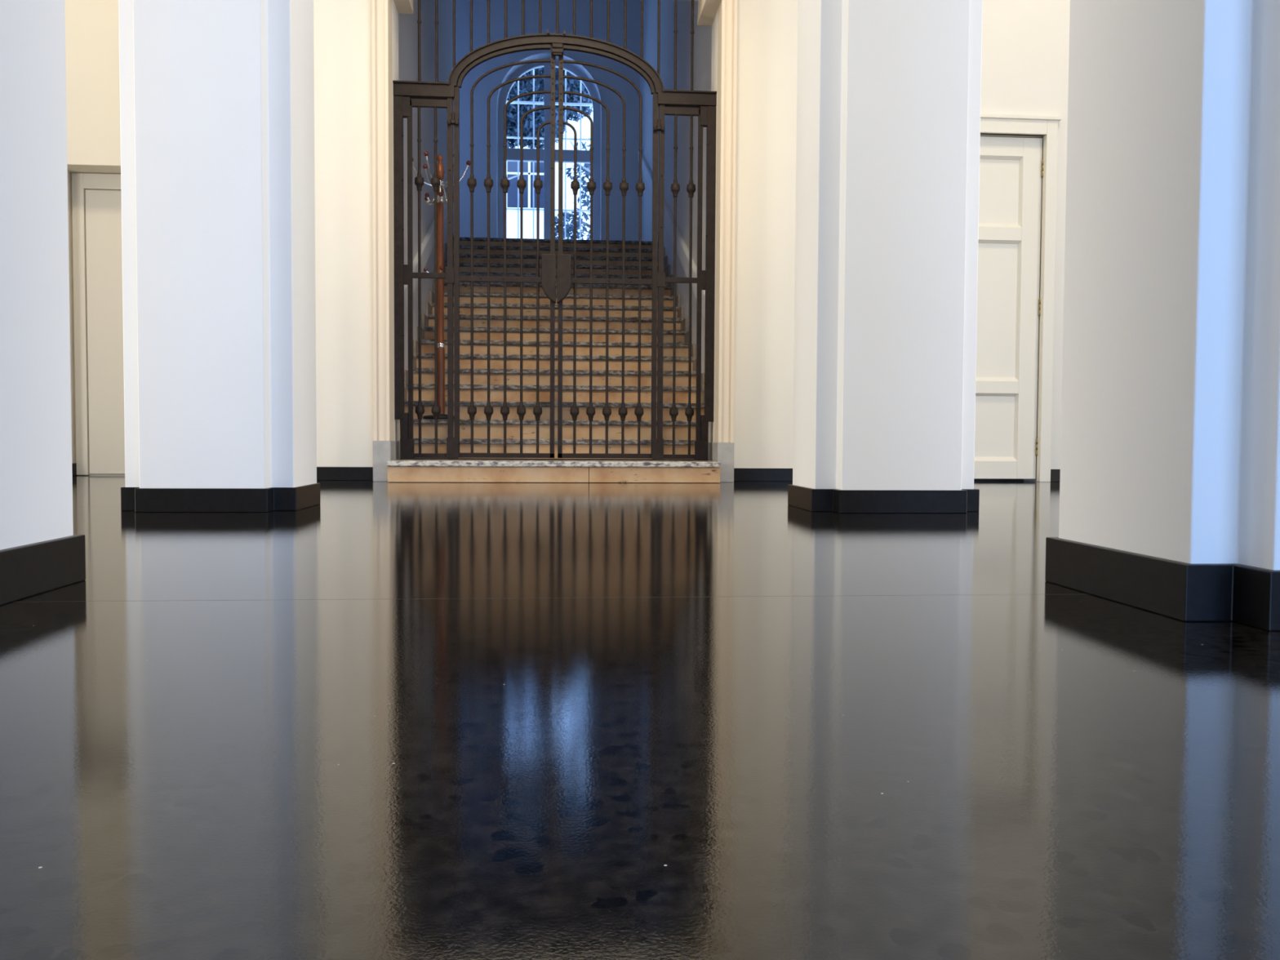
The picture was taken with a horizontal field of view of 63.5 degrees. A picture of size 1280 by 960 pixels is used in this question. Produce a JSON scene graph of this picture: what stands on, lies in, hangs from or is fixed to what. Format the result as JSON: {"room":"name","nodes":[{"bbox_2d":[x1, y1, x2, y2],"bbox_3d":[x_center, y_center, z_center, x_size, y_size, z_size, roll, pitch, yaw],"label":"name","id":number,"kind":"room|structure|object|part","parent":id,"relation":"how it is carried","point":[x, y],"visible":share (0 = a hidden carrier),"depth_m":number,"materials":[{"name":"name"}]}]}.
{"room":"lobby","nodes":[
{"label":"lobby","id":0,"kind":"room"},
{"bbox_2d":[64,0,124,475],"bbox_3d":[-4.004,-2.626,6.736,2.300,5.200,0.320,0,2,-5],"label":"wall","id":1,"kind":"structure","parent":0,"point":[91,26],"depth_m":6.62,"materials":[{"name":"beige paint"}]},
{"bbox_2d":[71,462,78,475],"bbox_3d":[-4.457,-0.068,6.747,1.409,0.083,0.244,0,2,-5],"label":"baseboard","id":2,"kind":"structure","parent":1,"relation":"attached to","point":[74,464],"depth_m":6.88,"materials":[{"name":"black stone"}]},
{"bbox_2d":[71,173,120,475],"bbox_3d":[-3.339,-1.030,6.909,0.840,1.996,0.030,0,2,-5],"label":"trim","id":3,"kind":"structure","parent":1,"relation":"attached to","point":[81,182],"depth_m":6.86,"materials":[{"name":"beige wood"}]},
{"bbox_2d":[84,189,124,474],"bbox_3d":[-3.306,-0.981,6.917,0.752,1.883,0.014,0,2,-5],"label":"door","id":4,"kind":"structure","parent":1,"relation":"in","point":[103,207],"depth_m":6.89,"materials":[{"name":"beige wood"}]},
{"bbox_2d":[398,0,451,370],"bbox_3d":[-2.565,-3.396,8.717,1.490,6.600,4.550,0,2,-5],"label":"wall","id":5,"kind":"structure","parent":0,"point":[407,23],"depth_m":8.73,"materials":[{"name":"white paint"}]},
{"bbox_2d":[371,0,413,481],"bbox_3d":[-1.514,-2.597,6.337,0.193,5.200,0.427,0,2,-5],"label":"trim","id":6,"kind":"structure","parent":5,"relation":"attached to","point":[385,449],"depth_m":6.20,"materials":[{"name":"beige paint"}]},
{"bbox_2d":[404,181,453,312],"bbox_3d":[-1.818,-2.079,8.956,0.045,2.069,4.300,0,2,-5],"label":"trim","id":7,"kind":"structure","parent":5,"relation":"attached to","point":[428,243],"depth_m":8.49,"materials":[{"name":"white paint"}]},
{"bbox_2d":[451,0,639,240],"bbox_3d":[-1.784,-3.593,13.895,4.200,6.600,0.450,0,2,-5],"label":"wall","id":8,"kind":"structure","parent":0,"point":[614,103],"depth_m":13.64,"materials":[{"name":"white paint"}]},
{"bbox_2d":[496,52,601,239],"bbox_3d":[-1.227,-4.349,14.006,1.400,2.610,0.662,0,2,-5],"label":"window","id":9,"kind":"structure","parent":8,"relation":"attached to","point":[578,70],"depth_m":13.92,"materials":[{"name":"white paint"}]},
{"bbox_2d":[0,475,1279,959],"bbox_3d":[-0.161,0.239,2.055,9.200,0.120,10.500,0,2,-5],"label":"floor","id":10,"kind":"structure","parent":0,"point":[372,720],"depth_m":0.89,"materials":[{"name":"stone"}]},
{"bbox_2d":[0,0,85,605],"bbox_3d":[-1.288,-2.409,1.556,0.628,5.200,0.548,0,2,-5],"label":"pillar","id":11,"kind":"structure","parent":10,"relation":"on","point":[40,551],"depth_m":1.71,"materials":[{"name":"white paint"}]},
{"bbox_3d":[-1.302,0.147,1.656,0.628,0.083,0.548,0,2,-5],"label":"skirting","id":12,"kind":"part","parent":11,"relation":"part of","materials":[{"name":"black stone"}]},
{"bbox_2d":[118,0,320,512],"bbox_3d":[-1.529,-2.496,3.752,0.604,5.200,0.542,0,2,-5],"label":"pillar","id":13,"kind":"structure","parent":10,"relation":"on","point":[217,96],"depth_m":3.58,"materials":[{"name":"white paint"}]},
{"bbox_3d":[-1.543,0.060,3.852,0.604,0.083,0.542,0,2,-5],"label":"skirting","id":14,"kind":"part","parent":13,"relation":"part of","materials":[{"name":"black stone"}]},
{"bbox_2d":[386,459,720,482],"bbox_3d":[-0.531,-0.062,6.529,1.986,0.126,0.740,0,2,-5],"label":"stone threshold","id":15,"kind":"object","parent":10,"relation":"on","point":[398,470],"visible":0.93,"depth_m":6.18,"materials":[{"name":"beige stone"}]},
{"bbox_2d":[400,229,708,458],"bbox_3d":[-0.735,-1.341,9.039,2.214,2.489,4.488,0,2,-5],"label":"staircase","id":16,"kind":"structure","parent":10,"relation":"on","point":[480,244],"depth_m":8.23,"materials":[{"name":"beige stone"}]},
{"bbox_3d":[-1.829,-1.414,8.945,0.019,2.348,4.488,0,2,-5],"label":"stepped skirting","id":17,"kind":"part","parent":16,"relation":"part of","materials":[{"name":"stone"}]},
{"bbox_2d":[412,151,470,418],"bbox_3d":[-1.382,-1.329,7.149,0.420,1.818,0.396,0,2,-5],"label":"coat stand","id":18,"kind":"object","parent":16,"relation":"on","point":[440,167],"visible":0.72,"depth_m":7.13,"materials":[{"name":"brown wood"}]},
{"bbox_3d":[-1.435,-2.188,6.929,0.034,0.034,0.034,0,2,-5],"label":"knob","id":19,"kind":"part","parent":18,"relation":"part of","materials":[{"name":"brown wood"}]},
{"bbox_3d":[0.359,-1.409,9.126,0.019,2.348,4.488,0,2,-5],"label":"stepped skirting","id":20,"kind":"part","parent":16,"relation":"part of","materials":[{"name":"stone"}]},
{"bbox_2d":[787,0,982,513],"bbox_3d":[0.943,-2.489,3.906,0.634,5.200,0.550,0,2,-5],"label":"pillar","id":21,"kind":"structure","parent":10,"relation":"on","point":[889,91],"depth_m":3.73,"materials":[{"name":"white paint"}]},
{"bbox_3d":[0.929,0.068,4.006,0.634,0.083,0.550,0,2,-5],"label":"skirting","id":22,"kind":"part","parent":21,"relation":"part of","materials":[{"name":"black stone"}]},
{"bbox_2d":[1044,0,1279,631],"bbox_3d":[1.105,-2.400,1.641,0.636,5.200,0.588,0,2,-5],"label":"pillar","id":23,"kind":"structure","parent":10,"relation":"on","point":[1170,477],"depth_m":1.55,"materials":[{"name":"white paint"}]},
{"bbox_3d":[1.091,0.157,1.740,0.636,0.083,0.588,0,2,-5],"label":"skirting","id":24,"kind":"part","parent":23,"relation":"part of","materials":[{"name":"black stone"}]},
{"bbox_2d":[640,0,711,373],"bbox_3d":[0.452,-3.439,10.270,0.340,6.600,7.150,0,2,-5],"label":"wall","id":25,"kind":"structure","parent":0,"point":[702,63],"depth_m":9.34,"materials":[{"name":"white paint"}]},
{"bbox_2d":[637,150,705,319],"bbox_3d":[0.258,-2.633,10.261,0.045,3.098,6.600,0,2,-5],"label":"trim","id":26,"kind":"structure","parent":25,"relation":"attached to","point":[682,251],"depth_m":9.06,"materials":[{"name":"white paint"}]},
{"bbox_2d":[697,0,737,482],"bbox_3d":[0.482,-2.592,6.502,0.193,5.200,0.427,0,2,-5],"label":"trim","id":27,"kind":"structure","parent":25,"relation":"attached to","point":[722,450],"depth_m":6.37,"materials":[{"name":"beige paint"}]},
{"bbox_2d":[313,0,1070,481],"bbox_3d":[0.604,-3.305,6.849,6.900,6.600,0.800,0,2,-5],"label":"wall","id":28,"kind":"structure","parent":0,"point":[1025,43],"depth_m":6.51,"materials":[{"name":"beige paint"}]},
{"bbox_2d":[316,466,373,480],"bbox_3d":[-2.218,-0.040,6.335,1.205,0.083,0.014,0,2,-5],"label":"baseboard","id":29,"kind":"structure","parent":28,"relation":"attached to","point":[340,473],"depth_m":6.36,"materials":[{"name":"black stone"}]},
{"bbox_2d":[392,0,716,461],"bbox_3d":[-0.521,-1.609,6.456,2.024,2.972,0.100,0,2,-5],"label":"iron gate","id":30,"kind":"object","parent":28,"relation":"attached to","point":[407,95],"visible":1,"depth_m":6.45,"materials":[{"name":"black metal"}]},
{"bbox_3d":[-1.463,-1.242,6.402,0.115,2.232,0.052,0,2,-5],"label":"wall post","id":31,"kind":"part","parent":30,"relation":"part of","materials":[{"name":"brown metal"}]},
{"bbox_3d":[-1.336,-2.401,6.369,0.382,0.085,0.077,0,2,-5],"label":"head rail","id":32,"kind":"part","parent":30,"relation":"part of","materials":[{"name":"brown metal"}]},
{"bbox_3d":[-1.296,-1.284,6.419,0.286,2.292,0.042,0,2,-5],"label":"panel","id":33,"kind":"part","parent":30,"relation":"part of","materials":[{"name":"brown metal"}]},
{"bbox_3d":[-0.572,-1.195,6.470,0.091,0.176,0.066,0,2,-5],"label":"lock plate","id":34,"kind":"part","parent":30,"relation":"part of","materials":[{"name":"brown metal"}]},
{"bbox_3d":[-0.517,-2.594,6.430,1.336,0.334,0.075,0,2,-5],"label":"arch rail","id":35,"kind":"part","parent":30,"relation":"part of","materials":[{"name":"brown metal"}]},
{"bbox_3d":[-0.475,-1.195,6.478,0.091,0.176,0.066,0,2,-5],"label":"lock plate","id":36,"kind":"part","parent":30,"relation":"part of","materials":[{"name":"brown metal"}]},
{"bbox_3d":[0.248,-1.280,6.547,0.286,2.292,0.042,0,2,-5],"label":"panel","id":37,"kind":"part","parent":30,"relation":"part of","materials":[{"name":"brown metal"}]},
{"bbox_3d":[0.301,-2.397,6.504,0.382,0.085,0.077,0,2,-5],"label":"head rail","id":38,"kind":"part","parent":30,"relation":"part of","materials":[{"name":"brown metal"}]},
{"bbox_3d":[0.415,-1.238,6.557,0.115,2.232,0.052,0,2,-5],"label":"wall post","id":39,"kind":"part","parent":30,"relation":"part of","materials":[{"name":"brown metal"}]},
{"bbox_2d":[733,468,792,481],"bbox_3d":[1.101,-0.032,6.610,1.075,0.083,0.014,0,2,-5],"label":"baseboard","id":40,"kind":"structure","parent":28,"relation":"attached to","point":[740,474],"depth_m":6.58,"materials":[{"name":"black stone"}]},
{"bbox_2d":[973,136,1043,479],"bbox_3d":[2.171,-1.111,6.712,0.890,2.207,0.061,0,2,-5],"label":"door","id":41,"kind":"structure","parent":28,"relation":"in","point":[1011,168],"depth_m":6.73,"materials":[{"name":"beige paint"}]},
{"bbox_3d":[2.160,-0.346,6.748,0.618,0.440,0.038,0,2,-5],"label":"panel","id":42,"kind":"part","parent":41,"relation":"part of","materials":[{"name":"beige paint"}]},
{"bbox_3d":[2.164,-1.100,6.719,0.618,0.910,0.038,0,2,-5],"label":"panel","id":43,"kind":"part","parent":41,"relation":"part of","materials":[{"name":"beige paint"}]},
{"bbox_3d":[2.168,-1.867,6.689,0.618,0.455,0.038,0,2,-5],"label":"panel","id":44,"kind":"part","parent":41,"relation":"part of","materials":[{"name":"beige paint"}]},
{"bbox_2d":[980,113,1062,481],"bbox_3d":[2.167,-1.161,6.658,1.063,2.347,0.065,0,2,-5],"label":"trim","id":45,"kind":"structure","parent":28,"relation":"attached to","point":[993,124],"depth_m":6.67,"materials":[{"name":"beige paint"}]},
{"bbox_2d":[1050,469,1060,481],"bbox_3d":[3.366,-0.027,6.797,1.388,0.083,0.014,0,2,-5],"label":"baseboard","id":46,"kind":"structure","parent":28,"relation":"attached to","point":[1055,473],"depth_m":6.74,"materials":[{"name":"black stone"}]},
{"label":"outside","id":47,"kind":"structure","parent":0,"visible":0},
{"bbox_3d":[-2.477,-0.774,30.091,28.000,0.300,31.600,0,2,-5],"label":"ground","id":48,"kind":"structure","parent":47,"visible":0},
{"bbox_2d":[506,70,592,239],"bbox_3d":[-2.541,-8.719,31.079,20.800,15.500,8.000,0,2,-5],"label":"building","id":49,"kind":"structure","parent":48,"relation":"on","point":[512,166],"depth_m":27.59,"materials":[{"name":"white paint"}]},
{"bbox_3d":[-2.953,-7.958,27.545,1.240,1.490,0.010,0,2,-5],"label":"pane","id":50,"kind":"part","parent":49,"relation":"part of","materials":[{"name":"grey glass"}]},
{"bbox_2d":[506,66,592,179],"bbox_3d":[-2.267,-5.422,20.800,4.860,9.718,2.739,0,2,-5],"label":"tree","id":51,"kind":"object","parent":48,"relation":"on","point":[526,86],"visible":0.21,"depth_m":20.19,"materials":[{"name":"grey plant"}]},
{"bbox_2d":[555,137,590,239],"bbox_3d":[-0.752,-3.524,19.942,1.641,6.011,2.158,2,3,36],"label":"tree","id":52,"kind":"object","parent":48,"relation":"on","point":[570,230],"visible":0.3,"depth_m":19.70,"materials":[{"name":"grey plant"}]}
]}

